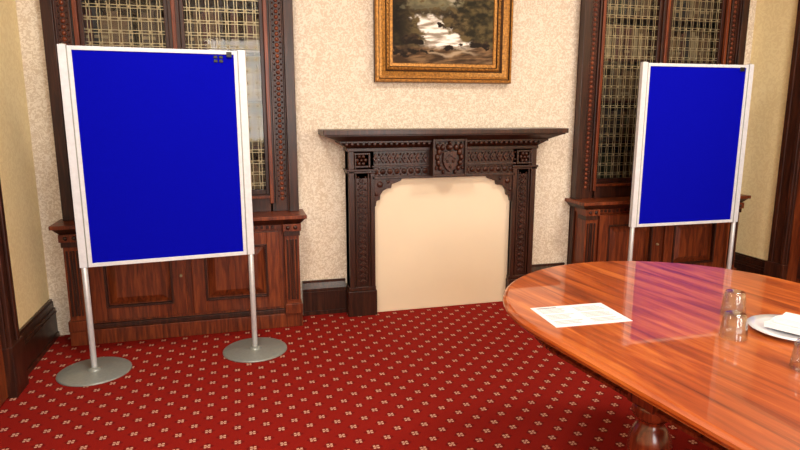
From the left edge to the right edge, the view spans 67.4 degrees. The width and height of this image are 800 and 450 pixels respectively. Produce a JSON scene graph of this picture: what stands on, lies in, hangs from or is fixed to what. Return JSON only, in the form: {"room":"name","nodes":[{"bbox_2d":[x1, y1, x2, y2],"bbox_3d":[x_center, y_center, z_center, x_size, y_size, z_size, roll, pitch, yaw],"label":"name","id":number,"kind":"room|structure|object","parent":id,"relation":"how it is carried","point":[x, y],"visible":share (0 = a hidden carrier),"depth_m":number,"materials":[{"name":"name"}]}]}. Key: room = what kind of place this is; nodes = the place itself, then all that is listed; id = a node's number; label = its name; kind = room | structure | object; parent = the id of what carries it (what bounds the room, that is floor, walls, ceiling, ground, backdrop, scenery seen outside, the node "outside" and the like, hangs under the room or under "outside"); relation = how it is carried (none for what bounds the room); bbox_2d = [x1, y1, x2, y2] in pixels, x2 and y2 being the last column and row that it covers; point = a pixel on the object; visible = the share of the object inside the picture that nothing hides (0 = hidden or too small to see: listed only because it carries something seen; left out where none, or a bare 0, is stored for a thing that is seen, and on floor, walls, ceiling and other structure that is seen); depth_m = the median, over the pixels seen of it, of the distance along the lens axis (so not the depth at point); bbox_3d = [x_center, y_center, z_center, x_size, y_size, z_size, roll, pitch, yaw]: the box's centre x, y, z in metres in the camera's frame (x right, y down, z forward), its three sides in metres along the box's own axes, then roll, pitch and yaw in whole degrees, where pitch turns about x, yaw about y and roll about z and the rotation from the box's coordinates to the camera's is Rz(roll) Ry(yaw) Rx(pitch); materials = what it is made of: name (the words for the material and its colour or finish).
{"room":"meeting room","nodes":[
{"label":"meeting room","id":0,"kind":"room"},
{"bbox_2d":[0,0,48,328],"bbox_3d":[-1.421,-0.137,0.182,0.100,3.200,7.530,-3,11,-15],"label":"wall","id":1,"kind":"structure","parent":0,"point":[17,170],"depth_m":3.58,"materials":[{"name":"beige paint"}]},
{"bbox_2d":[0,180,28,405],"bbox_3d":[-1.928,-0.220,2.489,0.100,2.500,1.400,-3,11,-15],"label":"door","id":2,"kind":"structure","parent":1,"relation":"in","point":[14,379],"depth_m":3.16,"materials":[{"name":"brown wood"}]},
{"bbox_2d":[19,299,59,374],"bbox_3d":[-2.229,0.692,3.682,0.038,0.260,0.770,-3,11,-15],"label":"baseboard","id":3,"kind":"structure","parent":1,"relation":"attached to","point":[39,333],"depth_m":3.71,"materials":[{"name":"brown wood"}]},
{"bbox_2d":[15,0,69,334],"bbox_3d":[-2.360,-0.855,3.946,0.270,3.200,0.360,-3,11,-15],"label":"wall","id":4,"kind":"structure","parent":0,"point":[28,11],"depth_m":3.85,"materials":[{"name":"paint"}]},
{"bbox_2d":[0,301,712,449],"bbox_3d":[1.259,1.325,1.329,5.720,0.100,7.990,-3,11,-15],"label":"floor","id":5,"kind":"structure","parent":0,"point":[467,376],"depth_m":3.20,"materials":[{"name":"red carpet"}]},
{"bbox_2d":[56,43,286,386],"bbox_3d":[-1.353,-0.080,3.494,1.320,1.848,0.400,-4,12,-20],"label":"display board","id":6,"kind":"object","parent":5,"relation":"on","point":[158,147],"visible":1,"depth_m":3.42,"materials":[{"name":"fabric"}]},
{"bbox_2d":[39,0,306,345],"bbox_3d":[-1.475,-0.732,4.048,1.598,2.920,0.610,-3,11,-15],"label":"bookcase","id":7,"kind":"object","parent":5,"relation":"on","point":[201,296],"visible":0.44,"depth_m":4.03,"materials":[{"name":"brown wood"}]},
{"bbox_2d":[318,127,568,316],"bbox_3d":[0.339,-0.030,4.507,1.840,1.370,0.270,-3,11,-15],"label":"fireplace surround","id":8,"kind":"object","parent":5,"relation":"on","point":[436,217],"visible":1,"depth_m":4.51,"materials":[{"name":"brown wood"}]},
{"bbox_2d":[503,261,799,449],"bbox_3d":[1.668,0.931,1.093,1.410,0.762,4.280,-4,12,-22],"label":"conference table","id":9,"kind":"object","parent":5,"relation":"on","point":[673,364],"visible":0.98,"depth_m":1.92,"materials":[{"name":"brown wood"}]},
{"bbox_2d":[530,303,631,327],"bbox_3d":[0.662,0.329,2.209,0.297,0.001,0.210,-2,11,-13],"label":"printed document","id":10,"kind":"object","parent":9,"relation":"on","point":[592,313],"visible":1,"depth_m":2.19,"materials":[{"name":"white paper"}]},
{"bbox_2d":[720,289,745,316],"bbox_3d":[1.236,0.284,2.220,0.085,0.085,0.085,-3,11,-15],"label":"glass tumbler","id":11,"kind":"object","parent":9,"relation":"on","point":[733,290],"visible":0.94,"depth_m":2.23,"materials":[{"name":"clear glass"}]},
{"bbox_2d":[719,310,747,340],"bbox_3d":[1.105,0.330,1.982,0.085,0.085,0.085,-3,11,-15],"label":"glass tumbler","id":12,"kind":"object","parent":9,"relation":"on","point":[727,310],"visible":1,"depth_m":1.99,"materials":[{"name":"clear glass"}]},
{"bbox_2d":[748,314,799,341],"bbox_3d":[1.331,0.355,2.033,0.272,0.016,0.272,-3,11,-15],"label":"dinner plate","id":13,"kind":"object","parent":9,"relation":"on","point":[756,322],"visible":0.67,"depth_m":2.04,"materials":[{"name":"white ceramic"}]},
{"bbox_2d":[764,312,799,334],"bbox_3d":[1.345,0.329,2.037,0.162,0.034,0.140,-9,14,-39],"label":"folded napkin","id":14,"kind":"object","parent":13,"relation":"on","point":[788,322],"visible":1,"depth_m":2.02,"materials":[{"name":"white fabric"}]},
{"bbox_2d":[789,338,799,367],"bbox_3d":[1.182,0.376,1.738,0.085,0.085,0.085,-3,11,-15],"label":"glass tumbler","id":15,"kind":"object","parent":9,"relation":"on","point":[790,362],"visible":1,"depth_m":1.75,"materials":[{"name":"clear glass"}]},
{"bbox_2d":[565,0,750,269],"bbox_3d":[2.099,-0.911,4.989,1.598,2.920,0.610,-3,11,-15],"label":"bookcase","id":16,"kind":"object","parent":5,"relation":"on","point":[615,36],"visible":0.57,"depth_m":4.88,"materials":[{"name":"brown wood"}]},
{"bbox_2d":[628,61,753,268],"bbox_3d":[2.213,-0.294,4.616,1.320,1.848,0.400,-3,11,-14],"label":"display board","id":17,"kind":"object","parent":5,"relation":"on","point":[692,119],"visible":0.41,"depth_m":4.54,"materials":[{"name":"fabric"}]},
{"bbox_2d":[292,0,580,302],"bbox_3d":[0.272,-0.987,4.639,2.220,3.200,0.360,-3,11,-15],"label":"wall","id":18,"kind":"structure","parent":0,"point":[336,88],"depth_m":4.45,"materials":[{"name":"paint"}]},
{"bbox_2d":[302,278,345,315],"bbox_3d":[-0.565,0.538,4.492,0.320,0.260,0.038,-3,11,-15],"label":"baseboard","id":19,"kind":"structure","parent":18,"relation":"attached to","point":[324,296],"depth_m":4.48,"materials":[{"name":"brown wood"}]},
{"bbox_2d":[373,0,513,83],"bbox_3d":[0.327,-1.439,4.343,1.050,0.800,0.068,-3,11,-15],"label":"framed landscape painting","id":20,"kind":"object","parent":18,"relation":"attached to","point":[415,41],"visible":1,"depth_m":4.37,"materials":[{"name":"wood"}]},
{"bbox_2d":[532,262,564,271],"bbox_3d":[1.202,0.449,4.957,0.340,0.260,0.038,-3,11,-15],"label":"baseboard","id":21,"kind":"structure","parent":18,"relation":"attached to","point":[535,267],"depth_m":4.93,"materials":[{"name":"brown wood"}]},
{"bbox_2d":[744,0,756,64],"bbox_3d":[2.904,-1.119,5.332,0.270,3.200,0.360,-3,11,-15],"label":"wall","id":22,"kind":"structure","parent":0,"point":[752,10],"depth_m":5.06,"materials":[{"name":"paint"}]},
{"bbox_2d":[735,0,797,259],"bbox_3d":[4.007,-0.409,1.611,0.100,3.200,7.530,-3,11,-15],"label":"wall","id":23,"kind":"structure","parent":0,"point":[775,20],"depth_m":5.00,"materials":[{"name":"beige paint"}]},
{"bbox_2d":[734,252,764,274],"bbox_3d":[3.022,0.396,5.237,0.038,0.260,0.430,-3,11,-15],"label":"baseboard","id":24,"kind":"structure","parent":23,"relation":"attached to","point":[742,262],"depth_m":5.20,"materials":[{"name":"brown wood"}]},
{"bbox_2d":[763,0,799,282],"bbox_3d":[3.221,-0.542,4.174,0.100,2.500,1.390,-3,11,-15],"label":"door","id":25,"kind":"structure","parent":23,"relation":"in","point":[783,262],"depth_m":4.74,"materials":[{"name":"brown wood"}]}
]}

